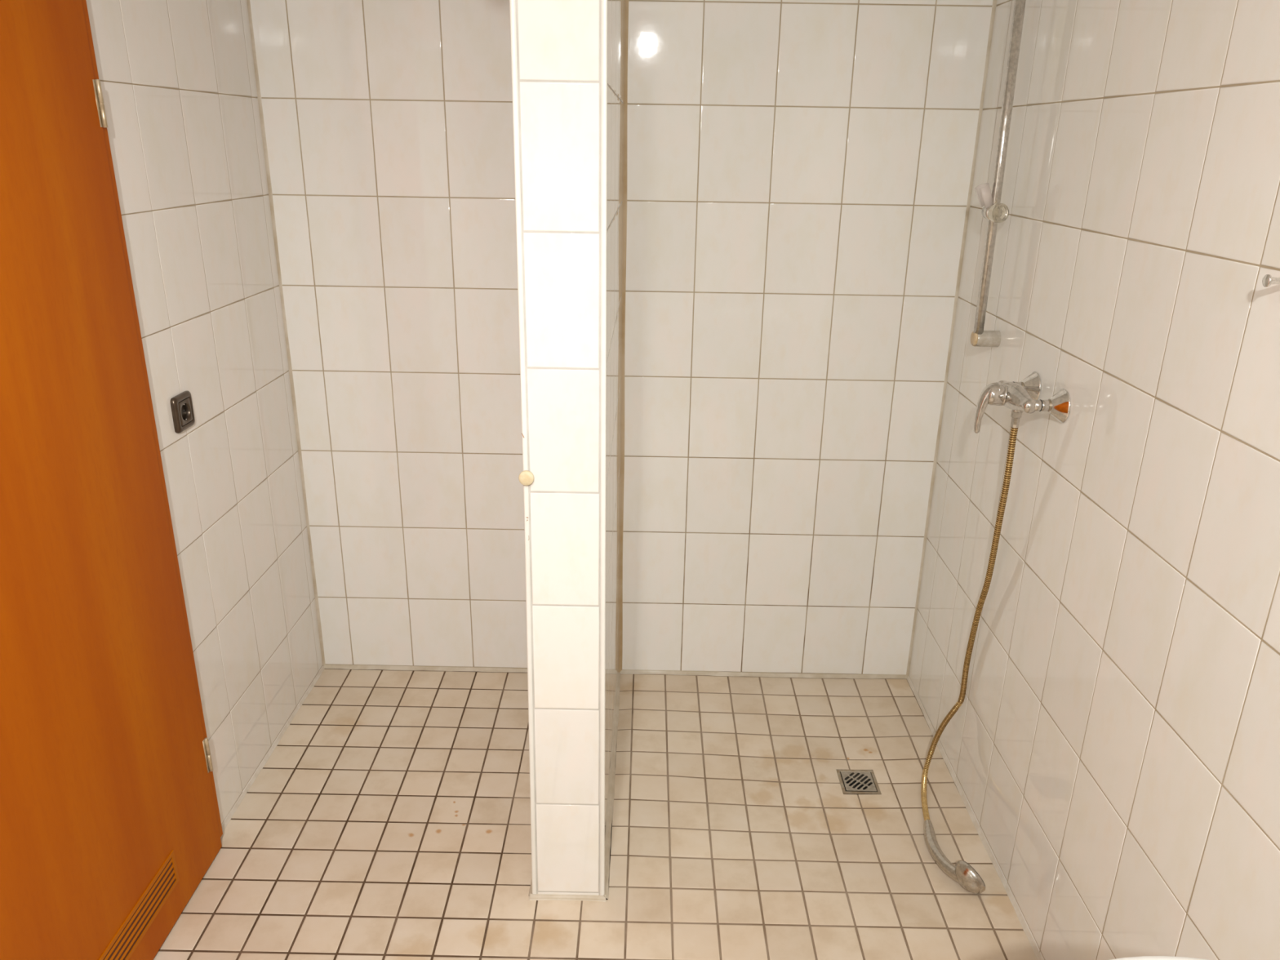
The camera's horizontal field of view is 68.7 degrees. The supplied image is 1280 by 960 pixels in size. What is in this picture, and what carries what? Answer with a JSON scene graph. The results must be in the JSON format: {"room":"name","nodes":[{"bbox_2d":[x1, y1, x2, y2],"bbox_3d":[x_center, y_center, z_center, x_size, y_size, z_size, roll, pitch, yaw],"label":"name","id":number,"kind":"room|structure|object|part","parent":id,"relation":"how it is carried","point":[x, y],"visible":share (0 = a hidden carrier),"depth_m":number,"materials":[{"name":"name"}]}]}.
{"room":"shower room","nodes":[
{"label":"shower room","id":0,"kind":"room"},
{"bbox_2d":[85,0,322,826],"bbox_3d":[-1.068,0.276,0.702,0.001,2.350,4.320,1,20,1],"label":"wall","id":1,"kind":"structure","parent":0,"point":[177,77],"depth_m":2.31,"materials":[{"name":"tile"}]},
{"bbox_2d":[0,0,222,959],"bbox_3d":[-1.047,0.075,1.555,0.065,2.081,0.932,1,20,0],"label":"door","id":2,"kind":"structure","parent":1,"relation":"in","point":[110,823],"depth_m":1.70,"materials":[{"name":"orange wood"}]},
{"bbox_2d":[98,849,179,959],"bbox_3d":[-1.035,0.934,1.871,0.004,0.084,0.453,1,20,0],"label":"vent grille","id":3,"kind":"object","parent":2,"relation":"attached to","point":[128,935],"depth_m":1.95,"materials":[{"name":"brown wood"}]},
{"bbox_3d":[-1.052,0.067,1.552,0.054,2.065,0.932,1,20,0],"label":"casing","id":4,"kind":"part","parent":2,"relation":"part of","materials":[{"name":"orange wood"}]},
{"bbox_2d":[169,391,195,433],"bbox_3d":[-1.040,-0.155,2.134,0.012,0.082,0.082,1,20,0],"label":"power socket","id":5,"kind":"object","parent":1,"relation":"attached to","point":[181,405],"visible":1,"depth_m":2.12,"materials":[{"name":"brown plastic"}]},
{"bbox_2d":[222,666,324,831],"bbox_3d":[-1.055,0.760,2.729,0.008,0.015,0.815,1,20,1],"label":"trim","id":6,"kind":"structure","parent":1,"relation":"attached to","point":[277,741],"depth_m":2.67,"materials":[{"name":"beige tile"}]},
{"bbox_2d":[246,0,325,666],"bbox_3d":[-1.030,-0.468,2.715,0.012,2.320,0.002,-18,27,-41],"label":"trim","id":7,"kind":"structure","parent":1,"relation":"attached to","point":[258,88],"depth_m":2.71,"materials":[{"name":"tile"}]},
{"bbox_2d":[509,0,624,895],"bbox_3d":[-0.144,-0.273,2.261,0.172,2.350,0.987,1,20,0],"label":"wall partition","id":8,"kind":"structure","parent":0,"point":[567,56],"depth_m":1.83,"materials":[{"name":"tile"}]},
{"bbox_3d":[-0.225,-0.124,1.797,0.017,2.316,0.011,1,20,0],"label":"edge trim","id":9,"kind":"part","parent":8,"relation":"part of","materials":[{"name":"white plastic"}]},
{"bbox_2d":[518,470,533,485],"bbox_3d":[-0.222,-0.004,1.829,0.030,0.030,0.010,1,20,0],"label":"bumper cover","id":10,"kind":"object","parent":8,"relation":"attached to","point":[526,477],"visible":1,"depth_m":1.82,"materials":[{"name":"beige plastic"}]},
{"bbox_2d":[528,877,532,896],"bbox_3d":[-0.248,0.802,2.648,0.011,0.018,0.980,1,20,1],"label":"trim","id":11,"kind":"structure","parent":8,"relation":"attached to","point":[531,886],"depth_m":2.21,"materials":[{"name":"tile"}]},
{"bbox_2d":[529,893,605,902],"bbox_3d":[-0.168,0.975,2.183,0.177,0.011,0.013,1,20,0],"label":"trim","id":12,"kind":"structure","parent":8,"relation":"attached to","point":[538,896],"depth_m":2.18,"materials":[{"name":"tile"}]},
{"bbox_3d":[-0.070,-0.121,1.796,0.010,2.316,0.011,1,20,0],"label":"edge trim","id":13,"kind":"part","parent":8,"relation":"part of","materials":[{"name":"white plastic"}]},
{"bbox_2d":[603,672,621,898],"bbox_3d":[-0.073,0.805,2.645,0.011,0.018,0.985,1,20,0],"label":"trim","id":14,"kind":"structure","parent":8,"relation":"attached to","point":[612,788],"depth_m":2.52,"materials":[{"name":"tile"}]},
{"bbox_2d":[618,0,629,672],"bbox_3d":[-0.048,-0.449,2.710,0.018,2.320,0.003,-18,27,-41],"label":"trim","id":15,"kind":"structure","parent":8,"relation":"attached to","point":[626,2],"depth_m":2.71,"materials":[{"name":"plastic"}]},
{"bbox_2d":[153,668,1037,959],"bbox_3d":[-0.110,1.410,1.102,2.020,0.096,4.340,1,20,0],"label":"floor","id":16,"kind":"structure","parent":0,"point":[389,819],"depth_m":2.38,"materials":[{"name":"tile"}]},
{"bbox_2d":[835,768,881,795],"bbox_3d":[0.610,0.858,2.624,0.104,0.035,0.104,1,20,0],"label":"floor drain","id":17,"kind":"object","parent":16,"relation":"on","point":[857,782],"visible":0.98,"depth_m":2.62,"materials":[{"name":"metal"}]},
{"bbox_2d":[924,819,985,893],"bbox_3d":[0.753,0.907,2.299,0.067,0.078,0.268,-4,20,-12],"label":"shower","id":18,"kind":"object","parent":16,"relation":"on","point":[962,873],"visible":1,"depth_m":2.23,"materials":[{"name":"grey metal"}]},
{"bbox_3d":[0.744,0.915,2.320,0.052,0.048,0.234,-1,20,-6],"label":"shower handle","id":19,"kind":"part","parent":18,"relation":"part of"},
{"bbox_2d":[249,0,992,674],"bbox_3d":[-0.067,-0.437,2.720,1.963,2.350,0.001,1,20,0],"label":"wall","id":20,"kind":"structure","parent":0,"point":[799,171],"depth_m":2.70,"materials":[{"name":"tile"}]},
{"bbox_2d":[324,664,527,672],"bbox_3d":[-0.645,0.628,3.106,0.813,0.014,0.011,1,20,0],"label":"trim","id":21,"kind":"structure","parent":20,"relation":"attached to","point":[326,666],"depth_m":3.11,"materials":[{"name":"tile"}]},
{"bbox_2d":[620,669,907,679],"bbox_3d":[0.407,0.645,3.101,0.963,0.018,0.011,1,20,0],"label":"trim","id":22,"kind":"structure","parent":20,"relation":"attached to","point":[623,671],"depth_m":3.10,"materials":[{"name":"tile"}]},
{"bbox_2d":[906,0,996,676],"bbox_3d":[0.903,-0.433,2.708,0.002,2.320,0.012,-18,27,-41],"label":"trim","id":23,"kind":"structure","parent":20,"relation":"attached to","point":[994,2],"depth_m":2.69,"materials":[{"name":"tile"}]},
{"bbox_2d":[909,0,1279,959],"bbox_3d":[0.879,0.311,0.694,0.001,2.350,4.320,1,20,0],"label":"wall","id":24,"kind":"structure","parent":0,"point":[1113,743],"depth_m":1.72,"materials":[{"name":"tile"}]},
{"bbox_2d":[906,675,1042,959],"bbox_3d":[0.857,1.391,1.085,0.009,0.032,4.300,1,20,0],"label":"trim","id":25,"kind":"structure","parent":24,"relation":"attached to","point":[1021,920],"depth_m":2.41,"materials":[{"name":"beige tile"}]},
{"bbox_2d":[970,0,1026,346],"bbox_3d":[0.856,-0.775,2.196,0.111,0.941,0.073,1,20,0],"label":"shower rail","id":26,"kind":"object","parent":24,"relation":"attached to","point":[995,212],"visible":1,"depth_m":2.22,"materials":[{"name":"silver metal"}]},
{"bbox_3d":[0.851,-0.634,2.224,0.045,0.045,0.026,-2,20,-9],"label":"clamp knob","id":27,"kind":"part","parent":26,"relation":"part of","materials":[{"name":"white plastic"}]},
{"bbox_2d":[973,371,1071,433],"bbox_3d":[0.819,-0.161,2.065,0.155,0.123,0.230,1,20,0],"label":"shower mixer","id":28,"kind":"object","parent":24,"relation":"attached to","point":[1023,396],"visible":1,"depth_m":2.03,"materials":[{"name":"silver metal"}]},
{"bbox_2d":[920,411,1022,821],"bbox_3d":[0.817,0.344,2.346,0.092,1.121,0.237,6,20,13],"label":"shower hose","id":29,"kind":"object","parent":28,"relation":"hanging from","point":[1015,417],"visible":0.99,"depth_m":2.36,"materials":[{"name":"brass"}]},
{"bbox_3d":[0.768,-0.159,2.067,0.052,0.116,0.046,1,20,0],"label":"lever","id":30,"kind":"part","parent":28,"relation":"part of","materials":[{"name":"silver metal"}]},
{"bbox_2d":[1010,408,1022,413],"bbox_3d":[0.833,-0.160,2.067,0.026,0.018,0.026,1,20,0],"label":"outlet","id":31,"kind":"object","parent":28,"relation":"attached to","point":[1017,411],"depth_m":2.06,"materials":[{"name":"silver metal"}]},
{"bbox_2d":[1109,955,1208,959],"bbox_3d":[0.553,0.967,0.993,0.450,0.856,0.340,1,20,0],"label":"washbasin","id":32,"kind":"object","parent":24,"relation":"attached to","point":[1142,957],"visible":1,"depth_m":1.00,"materials":[{"name":"white ceramic"}]},
{"bbox_2d":[1262,274,1279,287],"bbox_3d":[0.871,-0.270,1.270,0.045,0.022,0.022,1,20,0],"label":"coat hook","id":33,"kind":"object","parent":24,"relation":"attached to","point":[1268,280],"visible":1,"depth_m":1.27,"materials":[{"name":"silver metal"}]},
{"bbox_3d":[0.850,-0.270,1.270,0.004,0.017,0.017,1,20,0],"label":"peg knob","id":34,"kind":"part","parent":33,"relation":"part of","materials":[{"name":"silver metal"}]}
]}

